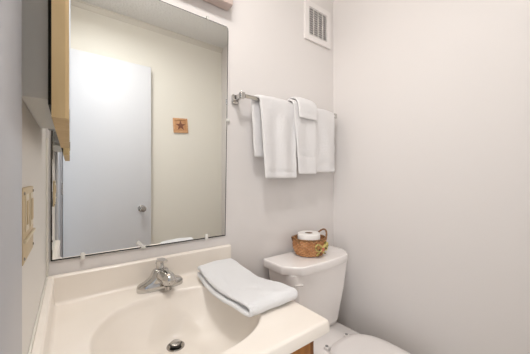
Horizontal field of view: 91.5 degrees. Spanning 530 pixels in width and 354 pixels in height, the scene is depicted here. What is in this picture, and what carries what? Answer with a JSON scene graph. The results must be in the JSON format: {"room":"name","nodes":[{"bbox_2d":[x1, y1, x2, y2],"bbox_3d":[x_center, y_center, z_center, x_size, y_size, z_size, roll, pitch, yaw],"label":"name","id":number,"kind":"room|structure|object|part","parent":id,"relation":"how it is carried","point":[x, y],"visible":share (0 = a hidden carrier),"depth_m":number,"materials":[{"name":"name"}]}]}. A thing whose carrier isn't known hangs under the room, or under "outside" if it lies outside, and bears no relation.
{"room":"bathroom","nodes":[
{"label":"bathroom","id":0,"kind":"room"},
{"bbox_2d":[22,99,45,353],"bbox_3d":[-0.259,-0.122,0.155,0.110,2.525,1.500,0,0,-37],"label":"wall","id":1,"kind":"structure","parent":0,"point":[33,136],"depth_m":0.53,"materials":[{"name":"white paint"}]},
{"bbox_2d":[0,0,21,353],"bbox_3d":[-0.036,0.072,-0.040,0.010,2.135,0.909,0,0,-37],"label":"trim","id":2,"kind":"structure","parent":1,"relation":"attached to","point":[10,10],"depth_m":0.26,"materials":[{"name":"grey paint"}]},
{"bbox_2d":[22,186,35,265],"bbox_3d":[-0.382,0.071,0.417,0.008,0.111,0.126,0,0,-37],"label":"wall outlet","id":3,"kind":"object","parent":1,"relation":"attached to","point":[28,230],"visible":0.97,"depth_m":0.39,"materials":[{"name":"beige plastic"}]},
{"bbox_2d":[25,193,29,231],"bbox_3d":[-0.364,0.054,0.396,0.002,0.056,0.034,0,0,-37],"label":"outlet","id":4,"kind":"object","parent":3,"relation":"attached to","point":[27,202],"depth_m":0.39,"materials":[{"name":"beige plastic"}]},
{"bbox_3d":[-0.380,0.094,0.418,0.004,0.004,0.120,0,0,-37],"label":"rail","id":5,"kind":"part","parent":3,"relation":"part of","materials":[{"name":"beige plastic"}]},
{"bbox_2d":[30,192,33,225],"bbox_3d":[-0.399,0.054,0.442,0.002,0.056,0.034,0,0,-37],"label":"outlet","id":6,"kind":"object","parent":3,"relation":"attached to","point":[31,193],"depth_m":0.44,"materials":[{"name":"beige plastic"}]},
{"bbox_2d":[22,0,69,147],"bbox_3d":[-0.424,-0.385,0.513,0.058,0.611,0.450,0,0,-37],"label":"medicine cabinet","id":7,"kind":"object","parent":1,"relation":"attached to","point":[45,23],"visible":0.94,"depth_m":0.38,"materials":[{"name":"beige wood"}]},
{"bbox_3d":[-0.409,-0.385,0.524,0.018,0.611,0.450,0,0,-37],"label":"door","id":8,"kind":"part","parent":7,"relation":"part of","materials":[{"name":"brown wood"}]},
{"bbox_3d":[-0.401,-0.385,0.530,0.002,0.580,0.420,0,0,-37],"label":"mirror panel","id":9,"kind":"part","parent":7,"relation":"part of","materials":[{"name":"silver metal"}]},
{"bbox_2d":[46,138,48,276],"bbox_3d":[-0.660,0.091,0.782,0.006,0.418,0.016,0,0,-37],"label":"trim","id":10,"kind":"structure","parent":1,"relation":"attached to","point":[47,139],"depth_m":0.78,"materials":[{"name":"white paint"}]},
{"bbox_2d":[46,0,332,279],"bbox_3d":[-0.154,-0.122,1.244,1.591,2.525,0.110,0,0,-37],"label":"wall","id":11,"kind":"structure","parent":0,"point":[269,54],"depth_m":1.27,"materials":[{"name":"white paint"}]},
{"bbox_2d":[47,244,230,306],"bbox_3d":[-0.404,0.348,0.963,0.628,0.092,0.033,0,0,-37],"label":"backsplash","id":12,"kind":"structure","parent":11,"relation":"attached to","point":[77,286],"depth_m":0.89,"materials":[{"name":"ceramic"}]},
{"bbox_2d":[51,0,229,260],"bbox_3d":[-0.407,-0.209,0.976,0.621,0.952,0.012,0,0,-37],"label":"wall mirror","id":13,"kind":"object","parent":11,"relation":"attached to","point":[143,166],"visible":0.89,"depth_m":0.94,"materials":[{"name":"silver mirror"}]},
{"bbox_2d":[203,0,232,10],"bbox_3d":[-0.366,-0.819,0.912,0.616,0.149,0.162,0,0,-37],"label":"vanity light","id":14,"kind":"object","parent":11,"relation":"attached to","point":[226,5],"visible":1,"depth_m":1.11,"materials":[{"name":"beige ceramic"}]},
{"bbox_2d":[232,92,336,118],"bbox_3d":[0.138,-0.354,1.348,0.676,0.044,0.074,0,0,-37],"label":"towel bar","id":15,"kind":"object","parent":11,"relation":"attached to","point":[235,98],"visible":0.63,"depth_m":1.16,"materials":[{"name":"silver metal"}]},
{"bbox_3d":[-0.136,-0.354,1.180,0.036,0.044,0.012,0,0,-37],"label":"post","id":16,"kind":"part","parent":15,"relation":"part of","materials":[{"name":"silver metal"}]},
{"bbox_3d":[0.160,-0.358,1.329,0.622,0.016,0.008,0,0,-37],"label":"rail","id":17,"kind":"part","parent":15,"relation":"part of","materials":[{"name":"silver metal"}]},
{"bbox_2d":[251,95,296,177],"bbox_3d":[0.049,-0.189,1.239,0.247,0.389,0.067,0,0,-37],"label":"bath towel","id":18,"kind":"object","parent":15,"relation":"hanging from","point":[273,122],"visible":0.99,"depth_m":1.22,"materials":[{"name":"white fabric"}]},
{"bbox_2d":[286,99,316,173],"bbox_3d":[0.182,-0.206,1.345,0.173,0.381,0.083,0,0,-37],"label":"hand towel","id":19,"kind":"object","parent":15,"relation":"hanging from","point":[306,135],"visible":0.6,"depth_m":1.32,"materials":[{"name":"white fabric"}]},
{"bbox_2d":[316,108,334,171],"bbox_3d":[0.308,-0.204,1.439,0.206,0.355,0.058,0,0,-37],"label":"bath towel","id":20,"kind":"object","parent":15,"relation":"hanging from","point":[325,147],"visible":0.7,"depth_m":1.43,"materials":[{"name":"white fabric"}]},
{"bbox_2d":[304,0,330,49],"bbox_3d":[0.310,-0.892,1.516,0.217,0.220,0.014,0,0,-37],"label":"air vent","id":21,"kind":"object","parent":11,"relation":"in","point":[317,21],"visible":1,"depth_m":1.51,"materials":[{"name":"white metal"}]},
{"bbox_2d":[289,97,316,120],"bbox_3d":[0.185,-0.353,1.347,0.146,0.119,0.113,0,0,-37],"label":"washcloth","id":22,"kind":"object","parent":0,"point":[307,108],"visible":0.66,"depth_m":1.30,"materials":[{"name":"white fabric"}]},
{"bbox_2d":[333,0,529,353],"bbox_3d":[0.922,-0.122,1.048,0.110,2.525,1.500,0,0,-37],"label":"wall","id":23,"kind":"structure","parent":0,"point":[431,98],"depth_m":1.17,"materials":[{"name":"white paint"}]},
{"bbox_3d":[0.269,1.165,-0.386,2.881,0.050,3.220,0,0,-37],"label":"floor","id":24,"kind":"structure","parent":0,"visible":0},
{"bbox_2d":[291,341,313,353],"bbox_3d":[-0.250,0.782,0.733,0.595,0.715,0.583,0,0,-37],"label":"vanity cabinet","id":25,"kind":"object","parent":24,"relation":"on","point":[309,348],"visible":0.02,"depth_m":0.67,"materials":[{"name":"brown wood"}]},
{"bbox_2d":[28,244,329,353],"bbox_3d":[-0.243,0.409,0.747,0.630,0.218,0.571,0,0,-37],"label":"sink","id":26,"kind":"object","parent":25,"relation":"in","point":[99,310],"visible":0.74,"depth_m":0.79,"materials":[{"name":"ceramic"}]},
{"bbox_2d":[136,258,182,293],"bbox_3d":[-0.367,0.337,0.913,0.134,0.107,0.117,0,0,4],"label":"faucet","id":27,"kind":"object","parent":26,"relation":"on","point":[161,277],"visible":1,"depth_m":0.88,"materials":[{"name":"silver metal"}]},
{"bbox_3d":[-0.373,0.315,0.919,0.029,0.042,0.029,0,0,-37],"label":"handle","id":28,"kind":"part","parent":27,"relation":"part of","materials":[{"name":"silver metal"}]},
{"bbox_3d":[-0.359,0.290,0.899,0.026,0.014,0.068,0,0,-37],"label":"lever","id":29,"kind":"part","parent":27,"relation":"part of","materials":[{"name":"silver metal"}]},
{"bbox_3d":[-0.343,0.345,0.889,0.092,0.050,0.047,0,0,41],"label":"spout","id":30,"kind":"part","parent":27,"relation":"part of","materials":[{"name":"silver metal"}]},
{"bbox_2d":[197,258,297,316],"bbox_3d":[-0.087,0.362,0.894,0.197,0.056,0.376,0,0,-37],"label":"folded towel","id":31,"kind":"object","parent":26,"relation":"on","point":[230,282],"visible":1,"depth_m":0.82,"materials":[{"name":"white fabric"}]},
{"bbox_3d":[-0.097,0.501,0.530,0.535,0.127,0.018,0,0,-37],"label":"drawer","id":32,"kind":"part","parent":25,"relation":"part of","materials":[{"name":"brown wood"}]},
{"bbox_3d":[-0.108,0.782,0.545,0.595,0.715,0.020,0,0,-37],"label":"frame","id":33,"kind":"part","parent":25,"relation":"part of","materials":[{"name":"brown wood"}]},
{"bbox_2d":[263,245,409,353],"bbox_3d":[0.387,0.770,1.121,0.462,0.740,0.702,0,0,-37],"label":"toilet","id":34,"kind":"object","parent":24,"relation":"on","point":[318,282],"visible":0.8,"depth_m":1.22,"materials":[{"name":"white ceramic"}]},
{"bbox_3d":[0.240,0.420,1.315,0.462,0.040,0.215,0,0,-37],"label":"tank lid","id":35,"kind":"part","parent":34,"relation":"part of","materials":[{"name":"white ceramic"}]},
{"bbox_3d":[0.233,0.603,1.325,0.416,0.326,0.184,0,0,-37],"label":"tank","id":36,"kind":"part","parent":34,"relation":"part of","materials":[{"name":"white ceramic"}]},
{"bbox_2d":[291,228,328,256],"bbox_3d":[0.236,0.338,1.339,0.186,0.123,0.180,0,0,16],"label":"wicker basket","id":37,"kind":"object","parent":34,"relation":"on","point":[322,245],"visible":0.92,"depth_m":1.27,"materials":[{"name":"brown wicker"}]},
{"bbox_2d":[298,230,319,250],"bbox_3d":[0.227,0.340,1.338,0.120,0.104,0.112,0,0,-37],"label":"toilet paper roll","id":38,"kind":"object","parent":37,"relation":"in","point":[303,235],"visible":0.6,"depth_m":1.30,"materials":[{"name":"white paper"}]},
{"bbox_3d":[0.387,0.954,1.122,0.304,0.372,0.680,0,0,-37],"label":"bowl","id":39,"kind":"part","parent":34,"relation":"part of","materials":[{"name":"white ceramic"}]},
{"bbox_3d":[0.466,0.742,1.007,0.320,0.018,0.420,0,0,-37],"label":"seat lid","id":40,"kind":"part","parent":34,"relation":"part of","materials":[{"name":"white plastic"}]}
]}

